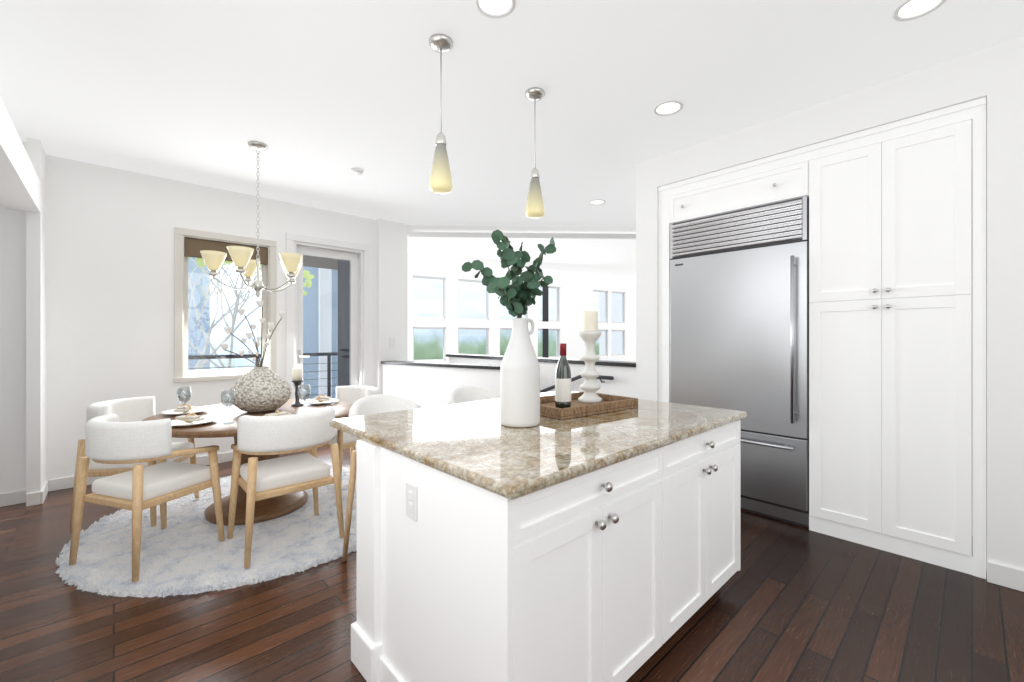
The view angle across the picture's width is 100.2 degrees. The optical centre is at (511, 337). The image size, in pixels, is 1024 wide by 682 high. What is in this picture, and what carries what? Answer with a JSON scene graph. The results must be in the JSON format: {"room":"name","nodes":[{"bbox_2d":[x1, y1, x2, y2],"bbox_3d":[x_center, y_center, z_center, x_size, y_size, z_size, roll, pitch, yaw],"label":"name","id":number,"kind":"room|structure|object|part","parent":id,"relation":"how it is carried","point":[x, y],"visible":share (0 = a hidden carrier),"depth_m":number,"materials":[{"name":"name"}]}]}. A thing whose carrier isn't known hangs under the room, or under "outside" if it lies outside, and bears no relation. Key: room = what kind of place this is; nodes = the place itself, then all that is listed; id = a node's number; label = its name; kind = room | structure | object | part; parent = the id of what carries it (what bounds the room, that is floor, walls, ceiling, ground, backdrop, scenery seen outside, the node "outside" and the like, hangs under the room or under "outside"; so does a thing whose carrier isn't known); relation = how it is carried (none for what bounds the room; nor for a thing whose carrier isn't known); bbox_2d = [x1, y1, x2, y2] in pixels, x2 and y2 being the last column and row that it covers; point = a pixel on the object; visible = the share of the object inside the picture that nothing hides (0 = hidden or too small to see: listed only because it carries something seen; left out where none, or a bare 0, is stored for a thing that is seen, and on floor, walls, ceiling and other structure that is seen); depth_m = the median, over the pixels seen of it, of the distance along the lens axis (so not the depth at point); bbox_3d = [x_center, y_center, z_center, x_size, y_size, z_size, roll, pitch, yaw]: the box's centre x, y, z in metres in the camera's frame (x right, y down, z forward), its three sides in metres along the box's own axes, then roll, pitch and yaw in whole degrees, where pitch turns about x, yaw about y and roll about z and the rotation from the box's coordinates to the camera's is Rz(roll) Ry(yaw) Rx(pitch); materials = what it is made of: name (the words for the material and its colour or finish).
{"room":"kitchen","nodes":[
{"label":"kitchen","id":0,"kind":"room"},
{"bbox_2d":[0,141,25,493],"bbox_3d":[-4.043,-0.125,1.634,2.705,2.850,2.700,0,0,-43],"label":"wall","id":1,"kind":"structure","parent":0,"point":[12,221],"depth_m":3.34,"materials":[{"name":"white paint"}]},
{"bbox_2d":[0,97,45,493],"bbox_3d":[-1.427,-0.125,0.653,0.360,2.850,8.100,0,0,-43],"label":"wall","id":2,"kind":"structure","parent":0,"point":[22,171],"depth_m":3.32,"materials":[{"name":"white paint"}]},
{"bbox_2d":[0,480,47,506],"bbox_3d":[-2.171,1.250,-0.166,2.595,0.100,7.915,0,0,-43],"label":"baseboard","id":3,"kind":"structure","parent":2,"relation":"attached to","point":[17,497],"depth_m":3.33,"materials":[{"name":"white wood"}]},
{"bbox_2d":[46,155,375,479],"bbox_3d":[-2.920,-0.125,4.680,2.940,2.850,0.170,0,0,-43],"label":"wall","id":4,"kind":"structure","parent":0,"point":[110,231],"depth_m":3.96,"materials":[{"name":"white paint"}]},
{"bbox_2d":[48,451,232,491],"bbox_3d":[-2.670,1.250,4.724,3.335,0.100,0.105,0,0,-43],"label":"baseboard","id":5,"kind":"structure","parent":4,"relation":"attached to","point":[65,482],"depth_m":3.79,"materials":[{"name":"white wood"}]},
{"bbox_2d":[173,227,275,382],"bbox_3d":[-3.011,-0.325,4.536,0.920,1.520,0.155,0,0,-43],"label":"window","id":6,"kind":"structure","parent":4,"relation":"in","point":[185,246],"depth_m":4.39,"materials":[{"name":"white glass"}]},
{"bbox_2d":[286,232,368,398],"bbox_3d":[-2.268,0.048,5.264,0.980,2.505,0.182,0,0,-43],"label":"door frame","id":7,"kind":"structure","parent":4,"relation":"in","point":[292,239],"depth_m":5.21,"materials":[{"name":"white wood"}]},
{"bbox_2d":[297,246,357,398],"bbox_3d":[-2.271,0.100,5.282,0.766,2.376,0.103,0,0,-43],"label":"balcony door","id":8,"kind":"structure","parent":0,"point":[352,258],"depth_m":5.49,"materials":[{"name":"white wood"}]},
{"bbox_2d":[376,219,407,393],"bbox_3d":[-1.717,-0.125,5.846,0.410,2.850,0.420,0,0,-43],"label":"wall pier","id":9,"kind":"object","parent":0,"point":[391,236],"depth_m":5.67,"materials":[{"name":"white paint"}]},
{"bbox_2d":[389,338,394,346],"bbox_3d":[-1.589,0.060,5.671,0.080,0.120,0.011,0,0,-43],"label":"light switch","id":10,"kind":"object","parent":9,"relation":"attached to","point":[391,340],"visible":1,"depth_m":5.67,"materials":[{"name":"white plastic"}]},
{"bbox_2d":[381,361,500,407],"bbox_3d":[-0.847,0.800,5.103,1.902,1.000,0.220,0,0,33],"label":"wall","id":11,"kind":"structure","parent":0,"point":[426,384],"depth_m":5.08,"materials":[{"name":"white paint"}]},
{"bbox_2d":[319,255,630,398],"bbox_3d":[0.391,-0.125,9.507,8.600,2.850,0.180,0,0,-32],"label":"wall","id":12,"kind":"structure","parent":0,"point":[576,289],"depth_m":8.94,"materials":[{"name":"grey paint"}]},
{"bbox_2d":[413,275,624,361],"bbox_3d":[0.513,-0.365,9.548,5.650,1.630,0.080,0,0,-32],"label":"living room window","id":13,"kind":"structure","parent":12,"relation":"in","point":[545,289],"depth_m":9.62,"materials":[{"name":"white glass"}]},
{"bbox_2d":[0,0,1023,226],"bbox_3d":[0.349,-1.600,4.763,15.000,0.100,12.500,0,0,-43],"label":"ceiling","id":14,"kind":"structure","parent":0,"point":[179,90],"depth_m":2.62,"materials":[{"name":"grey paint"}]},
{"bbox_2d":[200,141,302,297],"bbox_3d":[-2.059,-0.935,3.453,0.733,1.230,0.711,0,0,-43],"label":"chandelier","id":15,"kind":"object","parent":14,"relation":"hanging from","point":[291,263],"visible":1,"depth_m":3.35,"materials":[{"name":"beige glass"}]},
{"bbox_3d":[-2.303,-0.590,3.303,0.172,0.140,0.172,0,0,-43],"label":"lamp shade","id":16,"kind":"part","parent":15,"relation":"part of","materials":[{"name":"beige glass"}]},
{"bbox_3d":[-1.994,-0.590,3.145,0.172,0.140,0.172,0,0,-43],"label":"lamp shade","id":17,"kind":"part","parent":15,"relation":"part of","materials":[{"name":"beige glass"}]},
{"bbox_3d":[-2.248,-0.590,3.645,0.172,0.140,0.172,0,0,-43],"label":"lamp shade","id":18,"kind":"part","parent":15,"relation":"part of","materials":[{"name":"beige glass"}]},
{"bbox_3d":[-1.748,-0.590,3.390,0.172,0.140,0.172,0,0,-43],"label":"lamp shade","id":19,"kind":"part","parent":15,"relation":"part of","materials":[{"name":"beige glass"}]},
{"bbox_3d":[-1.905,-0.590,3.699,0.172,0.140,0.172,0,0,-43],"label":"lamp shade","id":20,"kind":"part","parent":15,"relation":"part of","materials":[{"name":"beige glass"}]},
{"bbox_2d":[351,168,362,174],"bbox_3d":[-1.430,-1.533,3.948,0.110,0.034,0.110,0,0,-43],"label":"smoke detector","id":21,"kind":"object","parent":14,"relation":"attached to","point":[356,171],"visible":1,"depth_m":3.92,"materials":[{"name":"white plastic"}]},
{"bbox_2d":[429,34,452,193],"bbox_3d":[-0.372,-1.157,2.241,0.124,0.786,0.124,0,0,-43],"label":"pendant light","id":22,"kind":"object","parent":14,"relation":"hanging from","point":[440,182],"visible":1,"depth_m":2.21,"materials":[{"name":"beige glass"}]},
{"bbox_3d":[-0.372,-0.885,2.241,0.122,0.242,0.122,0,0,-43],"label":"lamp shade","id":23,"kind":"part","parent":22,"relation":"part of","materials":[{"name":"beige glass"}]},
{"bbox_2d":[474,0,515,18],"bbox_3d":[-0.078,-1.546,1.974,0.190,0.009,0.190,0,0,-43],"label":"recessed light","id":24,"kind":"object","parent":14,"relation":"in","point":[495,9],"visible":1,"depth_m":2.00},
{"bbox_2d":[408,225,635,238],"bbox_3d":[0.298,-1.503,6.086,3.537,0.094,0.300,0,0,-2],"label":"beam","id":25,"kind":"structure","parent":14,"relation":"attached to","point":[413,230],"depth_m":5.96,"materials":[{"name":"white paint"}]},
{"bbox_2d":[525,87,544,218],"bbox_3d":[0.145,-1.157,2.707,0.124,0.786,0.124,0,0,-43],"label":"pendant light","id":26,"kind":"object","parent":14,"relation":"hanging from","point":[534,205],"visible":1,"depth_m":2.68,"materials":[{"name":"beige glass"}]},
{"bbox_3d":[0.145,-0.885,2.707,0.122,0.242,0.122,0,0,-43],"label":"lamp shade","id":27,"kind":"part","parent":26,"relation":"part of","materials":[{"name":"beige glass"}]},
{"bbox_2d":[589,199,605,204],"bbox_3d":[0.969,-1.546,4.877,0.190,0.009,0.190,0,0,-43],"label":"recessed light","id":28,"kind":"object","parent":14,"relation":"in","point":[596,201],"visible":1,"depth_m":4.87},
{"bbox_2d":[653,100,682,115],"bbox_3d":[1.051,-1.546,2.884,0.190,0.009,0.190,0,0,-43],"label":"recessed light","id":29,"kind":"object","parent":14,"relation":"in","point":[666,108],"visible":1,"depth_m":2.88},
{"bbox_2d":[893,0,945,20],"bbox_3d":[1.899,-1.546,1.992,0.190,0.009,0.190,0,0,-43],"label":"recessed light","id":30,"kind":"object","parent":14,"relation":"in","point":[908,10],"visible":1,"depth_m":2.01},
{"bbox_2d":[0,446,1023,681],"bbox_3d":[0.349,1.330,4.763,15.000,0.060,12.500,0,0,-43],"label":"floor","id":31,"kind":"structure","parent":0,"point":[803,604],"depth_m":1.93,"materials":[{"name":"brown wood"}]},
{"bbox_2d":[55,465,356,597],"bbox_3d":[-1.850,1.285,3.220,2.175,0.030,2.178,0,0,-43],"label":"rug","id":32,"kind":"object","parent":31,"relation":"on","point":[185,557],"visible":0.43,"depth_m":2.59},
{"bbox_2d":[69,396,198,532],"bbox_3d":[-2.694,0.859,3.091,0.524,0.814,0.555,0,0,-10],"label":"chair","id":33,"kind":"object","parent":32,"relation":"on","point":[134,409],"visible":0.3,"depth_m":3.04,"materials":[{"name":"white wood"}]},
{"bbox_2d":[69,414,224,581],"bbox_3d":[-2.140,0.859,2.523,0.555,0.814,0.524,0,0,18],"label":"chair","id":34,"kind":"object","parent":32,"relation":"on","point":[108,440],"visible":1,"depth_m":2.37,"materials":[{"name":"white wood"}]},
{"bbox_2d":[142,399,352,524],"bbox_3d":[-1.907,0.911,3.225,1.380,0.713,1.380,0,0,-43],"label":"dining table","id":35,"kind":"object","parent":32,"relation":"on","point":[227,415],"visible":0.43,"depth_m":3.06,"materials":[{"name":"brown wood"}]},
{"bbox_2d":[161,404,207,414],"bbox_3d":[-2.400,0.518,3.141,0.276,0.071,0.276,0,0,-43],"label":"place setting","id":36,"kind":"object","parent":35,"relation":"on","point":[184,409],"visible":0.99,"depth_m":3.13,"materials":[{"name":"white ceramic"}]},
{"bbox_2d":[171,413,216,426],"bbox_3d":[-2.064,0.518,2.750,0.276,0.071,0.276,0,0,-43],"label":"place setting","id":37,"kind":"object","parent":35,"relation":"on","point":[191,419],"visible":0.97,"depth_m":2.73,"materials":[{"name":"white ceramic"}]},
{"bbox_2d":[221,300,290,412],"bbox_3d":[-1.906,0.136,3.253,0.409,0.837,0.409,0,0,-7],"label":"vase","id":38,"kind":"object","parent":35,"relation":"on","point":[261,389],"visible":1,"depth_m":3.14,"materials":[{"name":"grey ceramic"}]},
{"bbox_2d":[264,410,293,415],"bbox_3d":[-1.567,0.518,2.858,0.276,0.071,0.276,0,0,-43],"label":"place setting","id":39,"kind":"object","parent":35,"relation":"on","point":[277,413],"visible":0.27,"depth_m":2.84,"materials":[{"name":"white ceramic"}]},
{"bbox_2d":[291,368,303,406],"bbox_3d":[-1.756,0.402,3.502,0.094,0.304,0.093,0,0,-43],"label":"candle","id":40,"kind":"object","parent":35,"relation":"on","point":[297,372],"visible":1,"depth_m":3.48,"materials":[{"name":"wax"}]},
{"bbox_2d":[304,395,338,404],"bbox_3d":[-1.615,0.518,3.630,0.276,0.071,0.276,0,0,-43],"label":"place setting","id":41,"kind":"object","parent":35,"relation":"on","point":[322,399],"visible":1,"depth_m":3.61,"materials":[{"name":"white ceramic"}]},
{"bbox_2d":[227,406,343,567],"bbox_3d":[-1.422,0.859,2.703,0.555,0.814,0.524,0,0,-43],"label":"chair","id":42,"kind":"object","parent":32,"relation":"on","point":[284,434],"visible":1,"depth_m":2.55,"materials":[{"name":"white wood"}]},
{"bbox_2d":[305,386,378,484],"bbox_3d":[-1.471,0.859,3.830,0.555,0.814,0.524,0,0,36],"label":"chair","id":43,"kind":"object","parent":32,"relation":"on","point":[350,394],"visible":0.23,"depth_m":3.77,"materials":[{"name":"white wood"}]},
{"bbox_2d":[342,394,420,561],"bbox_3d":[-0.706,0.826,2.506,0.463,0.951,0.449,0,0,-43],"label":"chair","id":44,"kind":"object","parent":31,"relation":"on","point":[378,403],"visible":0.32,"depth_m":2.53,"materials":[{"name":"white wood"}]},
{"bbox_2d":[447,386,499,404],"bbox_3d":[-0.215,0.826,2.962,0.463,0.951,0.449,0,0,-43],"label":"stool","id":45,"kind":"object","parent":31,"relation":"on","point":[462,394],"visible":0.18,"depth_m":3.11,"materials":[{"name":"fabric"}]},
{"bbox_2d":[330,391,746,681],"bbox_3d":[0.184,0.838,2.089,1.721,0.924,1.246,0,0,-43],"label":"kitchen island","id":46,"kind":"object","parent":31,"relation":"on","point":[573,549],"visible":0.99,"depth_m":1.46,"materials":[{"name":"wood"}]},
{"bbox_2d":[462,229,555,427],"bbox_3d":[0.029,-0.050,1.868,0.500,0.850,0.232,0,0,-43],"label":"jug vase","id":47,"kind":"object","parent":46,"relation":"on","point":[520,367],"visible":1,"depth_m":1.81,"materials":[{"name":"white ceramic"}]},
{"bbox_2d":[540,392,637,419],"bbox_3d":[0.337,0.350,2.280,0.580,0.050,0.380,0,0,-38],"label":"tray","id":48,"kind":"object","parent":46,"relation":"on","point":[609,403],"visible":0.58,"depth_m":2.16,"materials":[{"name":"brown wicker"}]},
{"bbox_2d":[555,343,570,407],"bbox_3d":[0.248,0.194,2.082,0.079,0.334,0.079,0,0,-43],"label":"wine bottle","id":49,"kind":"object","parent":48,"relation":"on","point":[563,371],"visible":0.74,"depth_m":2.05,"materials":[{"name":"black glass"}]},
{"bbox_2d":[578,311,601,402],"bbox_3d":[0.441,0.101,2.418,0.132,0.520,0.132,0,0,-43],"label":"candlestick","id":50,"kind":"object","parent":48,"relation":"on","point":[589,334],"visible":0.99,"depth_m":2.38,"materials":[{"name":"white ceramic"}]},
{"bbox_2d":[670,196,808,527],"bbox_3d":[1.883,0.169,3.458,0.732,2.262,0.985,0,0,-43],"label":"fridge","id":51,"kind":"object","parent":31,"relation":"on","point":[739,280],"visible":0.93,"depth_m":3.13,"materials":[{"name":"metal"}]},
{"bbox_2d":[658,97,985,578],"bbox_3d":[2.136,0.001,3.210,0.699,2.598,1.894,0,0,-43],"label":"pantry cabinet","id":52,"kind":"object","parent":31,"relation":"on","point":[890,205],"visible":0.99,"depth_m":2.58,"materials":[{"name":"white wood"}]},
{"bbox_2d":[408,236,635,277],"bbox_3d":[0.803,-1.546,8.717,6.950,0.001,5.330,0,0,-43],"label":"ceiling","id":53,"kind":"structure","parent":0,"point":[606,257],"depth_m":7.74,"materials":[{"name":"white paint"}]},
{"bbox_2d":[599,278,635,361],"bbox_3d":[4.167,-0.125,10.055,0.200,2.850,4.953,0,0,-43],"label":"wall","id":54,"kind":"structure","parent":0,"point":[615,297],"depth_m":11.37,"materials":[{"name":"grey paint"}]},
{"bbox_2d":[446,36,1023,570],"bbox_3d":[1.975,-0.125,3.497,0.845,2.850,7.630,0,0,-43],"label":"wall","id":55,"kind":"structure","parent":0,"point":[995,73],"depth_m":2.36,"materials":[{"name":"white paint"}]},
{"bbox_2d":[540,375,613,392],"bbox_3d":[0.216,0.709,4.746,0.098,0.715,2.156,0,0,-43],"label":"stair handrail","id":56,"kind":"object","parent":55,"relation":"attached to","point":[600,377],"visible":0.43,"depth_m":4.21,"materials":[{"name":"black metal"}]},
{"bbox_2d":[987,561,1023,591],"bbox_3d":[2.687,1.245,2.122,0.015,0.110,4.647,0,0,-43],"label":"baseboard","id":57,"kind":"structure","parent":55,"relation":"attached to","point":[999,574],"depth_m":2.23,"materials":[{"name":"white wood"}]},
{"label":"outside","id":58,"kind":"structure","parent":0,"visible":0},
{"bbox_2d":[188,255,598,398],"bbox_3d":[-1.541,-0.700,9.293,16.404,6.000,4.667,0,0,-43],"label":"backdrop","id":59,"kind":"structure","parent":58,"point":[213,306],"depth_m":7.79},
{"bbox_3d":[-3.950,0.775,5.817,3.340,1.090,0.050,0,0,-43],"label":"railing","id":60,"kind":"part","parent":59,"relation":"part of","materials":[{"name":"black metal"}]}
]}

